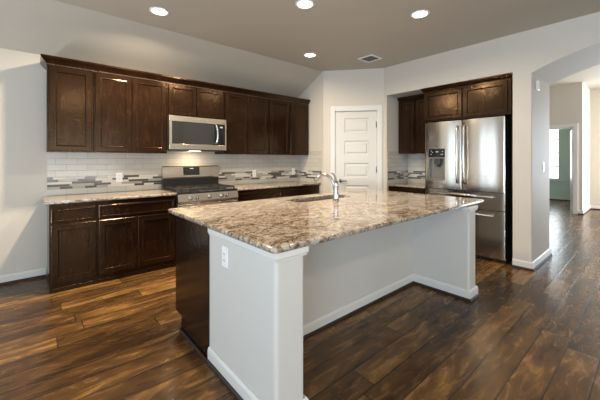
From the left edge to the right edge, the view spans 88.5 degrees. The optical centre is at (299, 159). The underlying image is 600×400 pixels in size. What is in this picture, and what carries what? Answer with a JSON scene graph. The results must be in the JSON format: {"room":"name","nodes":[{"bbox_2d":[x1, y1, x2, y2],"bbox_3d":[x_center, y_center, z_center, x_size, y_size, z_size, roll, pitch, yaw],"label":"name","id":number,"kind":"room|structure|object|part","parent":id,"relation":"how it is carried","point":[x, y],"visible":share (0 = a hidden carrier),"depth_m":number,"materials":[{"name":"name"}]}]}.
{"room":"kitchen","nodes":[
{"label":"kitchen","id":0,"kind":"room"},
{"bbox_2d":[0,48,290,275],"bbox_3d":[-2.608,0.074,3.825,6.850,2.511,0.120,0,0,-41],"label":"wall","id":1,"kind":"structure","parent":0,"point":[23,154],"depth_m":3.37,"materials":[{"name":"beige paint"}]},
{"bbox_2d":[0,268,45,285],"bbox_3d":[-3.978,1.279,2.546,2.904,0.102,0.024,0,0,-41],"label":"baseboard","id":2,"kind":"structure","parent":1,"relation":"attached to","point":[12,278],"depth_m":3.36,"materials":[{"name":"grey paint"}]},
{"bbox_3d":[-3.978,1.316,2.546,2.904,0.028,0.024,0,0,-41],"label":"shoe moulding","id":3,"kind":"part","parent":2,"relation":"part of","materials":[{"name":"black"}]},
{"bbox_2d":[46,64,92,152],"bbox_3d":[-2.619,-0.548,3.503,0.409,0.933,0.350,0,0,-41],"label":"upper cabinet","id":4,"kind":"object","parent":1,"relation":"attached to","point":[69,90],"visible":1,"depth_m":3.36,"materials":[{"name":"brown wood"}]},
{"bbox_2d":[92,71,166,153],"bbox_3d":[-2.156,-0.548,3.902,0.810,0.933,0.350,0,0,-41],"label":"upper cabinet","id":5,"kind":"object","parent":1,"relation":"attached to","point":[130,113],"visible":0.87,"depth_m":3.74,"materials":[{"name":"brown wood"}]},
{"bbox_3d":[-2.202,-0.545,3.645,0.371,0.903,0.021,0,0,-41],"label":"door","id":6,"kind":"part","parent":5,"relation":"part of","materials":[{"name":"brown wood"}]},
{"bbox_3d":[-1.903,-0.545,3.904,0.398,0.903,0.021,0,0,-41],"label":"door","id":7,"kind":"part","parent":5,"relation":"part of","materials":[{"name":"brown wood"}]},
{"bbox_2d":[47,151,296,195],"bbox_3d":[-1.467,0.146,4.723,3.727,0.538,0.011,0,0,-41],"label":"backsplash","id":8,"kind":"structure","parent":1,"relation":"attached to","point":[67,173],"depth_m":4.14,"materials":[{"name":"tile"}]},
{"bbox_2d":[116,172,122,181],"bbox_3d":[-2.327,0.230,3.966,0.074,0.124,0.008,0,0,-41],"label":"wall outlet","id":9,"kind":"object","parent":8,"relation":"attached to","point":[119,176],"visible":1,"depth_m":3.97,"materials":[{"name":"white plastic"}]},
{"bbox_2d":[40,54,309,104],"bbox_3d":[-1.367,-1.055,4.562,3.793,0.078,0.378,0,0,-41],"label":"crown molding","id":10,"kind":"structure","parent":1,"relation":"attached to","point":[44,59],"depth_m":3.92,"materials":[{"name":"brown wood"}]},
{"bbox_2d":[167,82,223,119],"bbox_3d":[-1.538,-0.800,4.436,0.818,0.430,0.350,0,0,-41],"label":"upper cabinet","id":11,"kind":"object","parent":1,"relation":"attached to","point":[182,100],"visible":0.76,"depth_m":4.27,"materials":[{"name":"brown wood"}]},
{"bbox_3d":[-1.588,-0.797,4.175,0.372,0.400,0.021,0,0,-41],"label":"door","id":12,"kind":"part","parent":11,"relation":"part of","materials":[{"name":"brown wood"}]},
{"bbox_2d":[167,115,225,151],"bbox_3d":[-1.498,-0.350,4.389,0.812,0.464,0.473,0,0,-41],"label":"microwave oven","id":13,"kind":"object","parent":11,"relation":"attached to","point":[184,133],"visible":0.95,"depth_m":4.23,"materials":[{"name":"grey metal"}]},
{"bbox_3d":[-1.187,-0.357,4.392,0.039,0.291,0.071,0,0,-41],"label":"handle","id":14,"kind":"part","parent":13,"relation":"part of","materials":[{"name":"silver metal"}]},
{"bbox_3d":[-1.170,-0.356,4.473,0.162,0.296,0.025,0,0,-41],"label":"control panel","id":15,"kind":"part","parent":13,"relation":"part of","materials":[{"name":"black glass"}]},
{"bbox_3d":[-1.286,-0.797,4.436,0.405,0.400,0.021,0,0,-41],"label":"door","id":16,"kind":"part","parent":11,"relation":"part of","materials":[{"name":"brown wood"}]},
{"bbox_2d":[215,91,267,154],"bbox_3d":[-0.927,-0.548,4.963,0.793,0.933,0.350,0,0,-41],"label":"upper cabinet","id":17,"kind":"object","parent":1,"relation":"attached to","point":[246,116],"visible":0.92,"depth_m":4.81,"materials":[{"name":"brown wood"}]},
{"bbox_3d":[-0.966,-0.545,4.712,0.376,0.903,0.021,0,0,-41],"label":"door","id":18,"kind":"part","parent":17,"relation":"part of","materials":[{"name":"brown wood"}]},
{"bbox_3d":[-0.673,-0.545,4.965,0.378,0.903,0.021,0,0,-41],"label":"door","id":19,"kind":"part","parent":17,"relation":"part of","materials":[{"name":"brown wood"}]},
{"bbox_2d":[268,98,288,154],"bbox_3d":[-0.456,-0.548,5.370,0.448,0.933,0.350,0,0,-41],"label":"upper cabinet","id":20,"kind":"object","parent":1,"relation":"attached to","point":[278,110],"visible":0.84,"depth_m":5.23,"materials":[{"name":"brown wood"}]},
{"bbox_2d":[289,102,308,154],"bbox_3d":[-0.114,-0.548,5.665,0.452,0.933,0.350,0,0,-41],"label":"upper cabinet","id":21,"kind":"object","parent":1,"relation":"attached to","point":[298,112],"visible":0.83,"depth_m":5.52,"materials":[{"name":"brown wood"}]},
{"bbox_2d":[0,199,599,399],"bbox_3d":[3.539,1.390,3.781,16.100,0.120,9.300,0,0,-41],"label":"floor","id":22,"kind":"structure","parent":0,"point":[527,335],"depth_m":2.23,"materials":[{"name":"brown wood"}]},
{"bbox_2d":[47,201,96,293],"bbox_3d":[-2.524,0.888,3.400,0.397,0.882,0.630,0,0,-41],"label":"base cabinet","id":23,"kind":"object","parent":22,"relation":"on","point":[71,227],"visible":0.89,"depth_m":3.16,"materials":[{"name":"brown wood"}]},
{"bbox_3d":[-2.325,0.562,3.170,0.371,0.140,0.021,0,0,-41],"label":"drawer","id":24,"kind":"part","parent":23,"relation":"part of","materials":[{"name":"brown wood"}]},
{"bbox_3d":[-2.325,0.950,3.170,0.371,0.591,0.021,0,0,-41],"label":"door","id":25,"kind":"part","parent":23,"relation":"part of","materials":[{"name":"brown wood"}]},
{"bbox_2d":[97,195,175,282],"bbox_3d":[-2.060,0.888,3.800,0.825,0.882,0.630,0,0,-41],"label":"base cabinet","id":26,"kind":"object","parent":22,"relation":"on","point":[135,236],"visible":0.83,"depth_m":3.53,"materials":[{"name":"brown wood"}]},
{"bbox_2d":[43,189,175,204],"bbox_3d":[-2.219,0.431,3.650,1.266,0.030,0.630,0,0,-41],"label":"countertop","id":27,"kind":"structure","parent":26,"relation":"on","point":[77,198],"depth_m":3.46,"materials":[{"name":"stone"}]},
{"bbox_3d":[-2.022,0.950,3.431,0.369,0.591,0.021,0,0,-41],"label":"door","id":28,"kind":"part","parent":26,"relation":"part of","materials":[{"name":"brown wood"}]},
{"bbox_3d":[-1.861,0.562,3.570,0.795,0.140,0.021,0,0,-41],"label":"drawer","id":29,"kind":"part","parent":26,"relation":"part of","materials":[{"name":"brown wood"}]},
{"bbox_3d":[-1.716,0.950,3.695,0.414,0.591,0.021,0,0,-41],"label":"door","id":30,"kind":"part","parent":26,"relation":"part of","materials":[{"name":"brown wood"}]},
{"bbox_2d":[161,165,237,261],"bbox_3d":[-1.389,0.712,4.302,0.836,1.235,0.724,0,0,-41],"label":"gas range","id":31,"kind":"object","parent":22,"relation":"on","point":[192,185],"visible":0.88,"depth_m":4.29,"materials":[{"name":"silver metal"}]},
{"bbox_3d":[-1.603,0.352,4.551,0.832,0.164,0.062,0,0,-41],"label":"panel","id":32,"kind":"part","parent":31,"relation":"part of","materials":[{"name":"metal"}]},
{"bbox_3d":[-1.588,0.168,4.511,0.240,0.115,0.018,0,0,-41],"label":"display panel","id":33,"kind":"part","parent":31,"relation":"part of","materials":[{"name":"black glass"}]},
{"bbox_2d":[163,186,237,194],"bbox_3d":[-1.388,0.421,4.301,0.834,0.026,0.585,0,0,-41],"label":"cooktop","id":34,"kind":"object","parent":31,"relation":"in","point":[200,190],"depth_m":4.14,"materials":[{"name":"black metal"}]},
{"bbox_3d":[-1.204,0.818,4.089,0.832,0.505,0.034,0,0,-41],"label":"oven door","id":35,"kind":"part","parent":31,"relation":"part of","materials":[{"name":"silver metal"}]},
{"bbox_3d":[-1.200,0.496,4.084,0.832,0.118,0.047,0,0,-41],"label":"control panel","id":36,"kind":"part","parent":31,"relation":"part of","materials":[{"name":"silver metal"}]},
{"bbox_2d":[237,188,281,201],"bbox_3d":[-0.796,0.888,4.892,0.820,0.882,0.630,0,0,-41],"label":"base cabinet","id":37,"kind":"object","parent":22,"relation":"on","point":[257,194],"visible":0.12,"depth_m":4.64,"materials":[{"name":"brown wood"}]},
{"bbox_2d":[282,185,318,196],"bbox_3d":[-0.167,0.888,5.434,0.836,0.882,0.630,0,0,-41],"label":"base cabinet","id":38,"kind":"object","parent":22,"relation":"on","point":[310,189],"visible":0.16,"depth_m":5.18,"materials":[{"name":"brown wood"}]},
{"bbox_2d":[231,181,320,190],"bbox_3d":[-0.471,0.431,5.159,1.664,0.030,0.630,0,0,-41],"label":"countertop","id":39,"kind":"structure","parent":38,"relation":"on","point":[292,183],"depth_m":5.03,"materials":[{"name":"stone"}]},
{"bbox_2d":[176,205,479,399],"bbox_3d":[0.359,0.888,2.744,2.432,0.882,1.438,0,0,-41],"label":"kitchen island","id":40,"kind":"object","parent":22,"relation":"on","point":[250,320],"visible":0.67,"depth_m":2.20,"materials":[{"name":"paint"}]},
{"bbox_3d":[-0.799,0.888,2.261,0.011,0.882,0.616,0,0,-41],"label":"panel","id":41,"kind":"part","parent":40,"relation":"part of","materials":[{"name":"brown wood"}]},
{"bbox_3d":[-0.771,1.319,2.205,0.017,0.021,0.494,0,0,-41],"label":"shoe moulding","id":42,"kind":"part","parent":40,"relation":"part of","materials":[{"name":"black"}]},
{"bbox_2d":[222,246,227,268],"bbox_3d":[-0.455,0.590,1.859,0.008,0.124,0.074,0,0,-41],"label":"wall outlet","id":43,"kind":"object","parent":40,"relation":"attached to","point":[224,249],"visible":1,"depth_m":1.85,"materials":[{"name":"white plastic"}]},
{"bbox_3d":[-0.280,0.470,1.806,0.214,0.046,0.747,0,0,-41],"label":"cap moulding","id":44,"kind":"part","parent":40,"relation":"part of","materials":[{"name":"grey paint"}]},
{"bbox_2d":[168,189,483,253],"bbox_3d":[0.406,0.430,2.900,2.715,0.031,1.530,0,0,-41],"label":"island countertop","id":45,"kind":"structure","parent":40,"relation":"on","point":[283,224],"depth_m":2.29,"materials":[{"name":"stone"}]},
{"bbox_2d":[297,197,339,201],"bbox_3d":[0.215,0.544,3.309,0.840,0.192,0.300,0,0,-41],"label":"sink","id":46,"kind":"object","parent":45,"relation":"in","point":[331,197],"visible":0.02,"depth_m":3.45,"materials":[{"name":"silver metal"}]},
{"bbox_2d":[314,173,338,200],"bbox_3d":[0.263,0.271,3.098,0.262,0.286,0.108,0,0,14],"label":"kitchen faucet","id":47,"kind":"object","parent":45,"relation":"on","point":[335,183],"visible":1,"depth_m":3.08,"materials":[{"name":"silver metal"}]},
{"bbox_3d":[0.260,0.254,3.127,0.243,0.218,0.037,0,0,18],"label":"spout","id":48,"kind":"part","parent":47,"relation":"part of","materials":[{"name":"silver metal"}]},
{"bbox_3d":[0.564,1.265,2.507,2.410,0.074,0.790,0,0,-41],"label":"skirting","id":49,"kind":"part","parent":40,"relation":"part of","materials":[{"name":"grey paint"}]},
{"bbox_3d":[0.567,1.316,2.503,2.432,0.026,0.801,0,0,-41],"label":"shoe moulding","id":50,"kind":"part","parent":40,"relation":"part of","materials":[{"name":"black"}]},
{"bbox_3d":[1.401,0.470,3.232,0.193,0.046,0.789,0,0,-41],"label":"cap moulding","id":51,"kind":"part","parent":40,"relation":"part of","materials":[{"name":"grey paint"}]},
{"bbox_2d":[388,186,424,193],"bbox_3d":[1.934,0.888,5.175,0.645,0.882,0.638,0,0,-41],"label":"base cabinet","id":52,"kind":"object","parent":22,"relation":"on","point":[390,188],"visible":0.13,"depth_m":4.95,"materials":[{"name":"brown wood"}]},
{"bbox_3d":[1.697,0.562,4.972,0.021,0.140,0.605,0,0,-41],"label":"drawer","id":53,"kind":"part","parent":52,"relation":"part of","materials":[{"name":"brown wood"}]},
{"bbox_2d":[388,182,424,188],"bbox_3d":[1.929,0.431,5.164,0.646,0.030,0.629,0,0,-41],"label":"countertop","id":54,"kind":"structure","parent":52,"relation":"on","point":[408,184],"depth_m":5.08,"materials":[{"name":"stone"}]},
{"bbox_2d":[425,115,511,261],"bbox_3d":[2.460,0.382,4.489,0.744,1.895,1.082,0,0,-41],"label":"refrigerator","id":55,"kind":"object","parent":22,"relation":"on","point":[469,158],"depth_m":4.08,"materials":[{"name":"grey metal"}]},
{"bbox_3d":[2.163,0.382,4.938,0.608,1.895,0.016,0,0,-41],"label":"refrigerator side panel","id":56,"kind":"part","parent":55,"relation":"part of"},
{"bbox_3d":[2.042,0.045,4.562,0.060,0.119,0.090,0,0,-41],"label":"dispenser spout","id":57,"kind":"part","parent":55,"relation":"part of","materials":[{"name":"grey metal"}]},
{"bbox_3d":[2.091,-0.061,4.497,0.082,0.973,0.520,0,0,-41],"label":"door","id":58,"kind":"part","parent":55,"relation":"part of","materials":[{"name":"silver metal"}]},
{"bbox_3d":[2.184,-0.070,4.290,0.066,0.824,0.025,0,0,-41],"label":"handle","id":59,"kind":"part","parent":55,"relation":"part of","materials":[{"name":"silver metal"}]},
{"bbox_3d":[2.243,-0.070,4.222,0.066,0.824,0.025,0,0,-41],"label":"handle","id":60,"kind":"part","parent":55,"relation":"part of","materials":[{"name":"silver metal"}]},
{"bbox_3d":[2.262,0.545,4.296,0.084,0.225,1.048,0,0,-41],"label":"drawer","id":61,"kind":"part","parent":55,"relation":"part of","materials":[{"name":"silver metal"}]},
{"bbox_3d":[2.435,-0.061,4.098,0.082,0.973,0.522,0,0,-41],"label":"door","id":62,"kind":"part","parent":55,"relation":"part of","materials":[{"name":"silver metal"}]},
{"bbox_3d":[2.262,0.971,4.296,0.084,0.609,1.048,0,0,-41],"label":"drawer","id":63,"kind":"part","parent":55,"relation":"part of","materials":[{"name":"silver metal"}]},
{"bbox_2d":[0,0,599,97],"bbox_3d":[0.423,-1.476,0.735,7.400,0.588,8.760,0,0,-41],"label":"ceiling","id":64,"kind":"structure","parent":0,"point":[257,45],"depth_m":3.56,"materials":[{"name":"paint"}]},
{"bbox_2d":[149,7,168,15],"bbox_3d":[-1.476,-1.550,3.230,0.196,0.007,0.196,0,0,-41],"label":"recessed light","id":65,"kind":"object","parent":64,"relation":"in","point":[159,11],"visible":1,"depth_m":3.22,"materials":[{"name":"white plastic"}]},
{"bbox_2d":[295,0,314,8],"bbox_3d":[0.049,-1.550,3.081,0.196,0.007,0.196,0,0,-41],"label":"recessed light","id":66,"kind":"object","parent":64,"relation":"in","point":[302,4],"visible":1,"depth_m":3.08,"materials":[{"name":"white plastic"}]},
{"bbox_2d":[303,53,315,57],"bbox_3d":[0.149,-1.550,4.583,0.196,0.007,0.196,0,0,-41],"label":"recessed light","id":67,"kind":"object","parent":64,"relation":"in","point":[309,55],"visible":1,"depth_m":4.59,"materials":[{"name":"white plastic"}]},
{"bbox_2d":[358,54,381,62],"bbox_3d":[1.074,-1.548,4.732,0.270,0.011,0.270,0,0,-41],"label":"ceiling vent","id":68,"kind":"object","parent":64,"relation":"in","point":[370,58],"visible":1,"depth_m":4.72,"materials":[{"name":"white plastic"}]},
{"bbox_2d":[410,10,429,18],"bbox_3d":[1.283,-1.550,3.292,0.196,0.007,0.196,0,0,-41],"label":"recessed light","id":69,"kind":"object","parent":64,"relation":"in","point":[418,14],"visible":1,"depth_m":3.29,"materials":[{"name":"white glass"}]},
{"bbox_2d":[298,72,322,193],"bbox_3d":[0.216,-0.111,5.718,0.100,2.882,0.705,0,0,-41],"label":"wall","id":70,"kind":"structure","parent":0,"point":[314,92],"depth_m":5.55,"materials":[{"name":"beige paint"}]},
{"bbox_2d":[297,151,321,182],"bbox_3d":[0.163,0.130,5.694,0.011,0.570,0.668,0,0,-41],"label":"backsplash","id":71,"kind":"structure","parent":70,"relation":"attached to","point":[309,166],"depth_m":5.67,"materials":[{"name":"tile"}]},
{"bbox_2d":[323,68,383,192],"bbox_3d":[0.929,-0.113,5.379,1.031,2.885,0.110,0,0,10],"label":"wall","id":72,"kind":"structure","parent":0,"point":[356,87],"depth_m":5.34,"materials":[{"name":"beige paint"}]},
{"bbox_2d":[330,105,381,191],"bbox_3d":[0.973,0.201,5.357,0.875,2.258,0.118,0,0,10],"label":"trim","id":73,"kind":"structure","parent":72,"relation":"attached to","point":[378,108],"depth_m":5.28,"materials":[{"name":"grey paint"}]},
{"bbox_2d":[336,111,376,191],"bbox_3d":[0.967,0.247,5.313,0.694,2.149,0.096,0,0,10],"label":"door","id":74,"kind":"structure","parent":72,"relation":"in","point":[356,169],"depth_m":5.33,"materials":[{"name":"grey paint"}]},
{"bbox_2d":[384,12,599,261],"bbox_3d":[4.112,-0.270,2.842,0.940,3.200,7.130,0,0,-41],"label":"wall","id":75,"kind":"structure","parent":0,"point":[548,54],"depth_m":3.82,"materials":[{"name":"beige paint"}]},
{"bbox_2d":[387,151,424,183],"bbox_3d":[1.930,0.138,5.172,0.657,0.555,0.640,0,0,-41],"label":"backsplash","id":76,"kind":"structure","parent":75,"relation":"attached to","point":[401,168],"depth_m":5.45,"materials":[{"name":"tile"}]},
{"bbox_2d":[397,94,424,153],"bbox_3d":[2.044,-0.587,5.270,0.355,0.974,0.638,0,0,-41],"label":"upper cabinet","id":77,"kind":"object","parent":75,"relation":"attached to","point":[411,124],"visible":0.68,"depth_m":5.22,"materials":[{"name":"brown wood"}]},
{"bbox_3d":[1.832,-0.554,5.290,0.021,0.885,0.301,0,0,-41],"label":"door","id":78,"kind":"part","parent":77,"relation":"part of","materials":[{"name":"brown wood"}]},
{"bbox_3d":[1.926,-1.045,5.168,0.042,0.058,0.637,0,0,-41],"label":"crown","id":79,"kind":"part","parent":77,"relation":"part of","materials":[{"name":"brown wood"}]},
{"bbox_3d":[2.031,-0.554,5.059,0.021,0.885,0.285,0,0,-41],"label":"door","id":80,"kind":"part","parent":77,"relation":"part of","materials":[{"name":"brown wood"}]},
{"bbox_2d":[420,72,512,122],"bbox_3d":[2.493,-0.824,4.491,0.692,0.511,1.191,0,0,-41],"label":"upper cabinet","id":81,"kind":"object","parent":75,"relation":"attached to","point":[484,98],"visible":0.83,"depth_m":4.20,"materials":[{"name":"brown wood"}]},
{"bbox_3d":[2.076,-0.789,4.483,0.021,0.411,0.530,0,0,-41],"label":"door","id":82,"kind":"part","parent":81,"relation":"part of","materials":[{"name":"brown wood"}]},
{"bbox_3d":[2.352,-1.050,4.369,0.319,0.058,1.191,0,0,-41],"label":"crown","id":83,"kind":"part","parent":81,"relation":"part of","materials":[{"name":"brown wood"}]},
{"bbox_3d":[2.434,-0.789,4.067,0.021,0.411,0.527,0,0,-41],"label":"door","id":84,"kind":"part","parent":81,"relation":"part of","materials":[{"name":"brown wood"}]},
{"bbox_2d":[512,78,512,258],"bbox_3d":[2.900,0.155,4.061,0.638,2.347,0.015,0,0,-41],"label":"panel","id":85,"kind":"object","parent":75,"relation":"attached to","point":[512,78],"visible":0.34,"depth_m":3.85,"materials":[{"name":"brown wood"}]},
{"bbox_2d":[512,247,551,271],"bbox_3d":[2.210,1.279,5.045,0.990,0.102,2.850,0,0,-41],"label":"baseboard","id":86,"kind":"structure","parent":75,"relation":"attached to","point":[525,265],"depth_m":3.78,"materials":[{"name":"grey paint"}]},
{"bbox_2d":[536,80,539,90],"bbox_3d":[2.931,-0.910,3.797,0.070,0.120,0.030,0,0,-41],"label":"door chime","id":87,"kind":"object","parent":75,"relation":"attached to","point":[537,81],"visible":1,"depth_m":3.78,"materials":[{"name":"white plastic"}]},
{"bbox_2d":[549,129,571,197],"bbox_3d":[7.101,-0.270,9.564,2.990,3.200,2.800,0,0,-41],"label":"wall","id":88,"kind":"structure","parent":0,"point":[556,189],"depth_m":9.99,"materials":[{"name":"green paint"}]},
{"bbox_2d":[549,129,562,181],"bbox_3d":[8.047,-0.180,10.565,0.110,1.820,1.520,0,0,-41],"label":"window","id":89,"kind":"structure","parent":88,"relation":"in","point":[554,135],"depth_m":10.19,"materials":[{"name":"white glass"}]},
{"bbox_3d":[8.070,-0.210,10.599,0.010,1.660,1.300,0,0,-41],"label":"pane","id":90,"kind":"part","parent":89,"relation":"part of","materials":[{"name":"white glass"}]},
{"bbox_2d":[549,196,569,200],"bbox_3d":[8.132,1.279,10.454,0.024,0.102,2.600,0,0,-41],"label":"baseboard","id":91,"kind":"structure","parent":88,"relation":"attached to","point":[550,197],"depth_m":10.05,"materials":[{"name":"grey paint"}]},
{"bbox_2d":[570,130,571,210],"bbox_3d":[7.004,0.279,7.930,0.039,2.078,0.736,0,0,38],"label":"door frame","id":92,"kind":"structure","parent":88,"relation":"in","point":[571,130],"depth_m":7.86,"materials":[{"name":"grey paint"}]},
{"bbox_2d":[549,82,589,210],"bbox_3d":[6.373,-0.270,8.916,1.300,3.200,2.830,0,0,-41],"label":"wall","id":93,"kind":"structure","parent":0,"point":[568,103],"depth_m":7.63,"materials":[{"name":"beige paint"}]},
{"bbox_2d":[549,123,577,213],"bbox_3d":[6.472,0.225,7.892,0.148,2.210,0.990,0,0,-41],"label":"trim","id":94,"kind":"structure","parent":93,"relation":"attached to","point":[574,127],"depth_m":7.52,"materials":[{"name":"grey paint"}]},
{"bbox_2d":[549,64,599,89],"bbox_3d":[6.925,-1.920,6.241,7.760,0.100,7.800,0,0,-41],"label":"ceiling","id":95,"kind":"structure","parent":0,"point":[590,77],"depth_m":7.11,"materials":[{"name":"paint"}]},
{"bbox_2d":[590,89,599,205],"bbox_3d":[9.384,-0.270,6.514,0.120,3.200,5.000,0,0,-41],"label":"wall","id":96,"kind":"structure","parent":0,"point":[595,93],"depth_m":8.19,"materials":[{"name":"beige paint"}]},
{"bbox_2d":[578,205,599,214],"bbox_3d":[7.955,1.279,7.064,1.325,0.102,7.500,0,0,-41],"label":"baseboard","id":97,"kind":"structure","parent":96,"relation":"attached to","point":[580,212],"depth_m":7.91,"materials":[{"name":"grey paint"}]}
]}

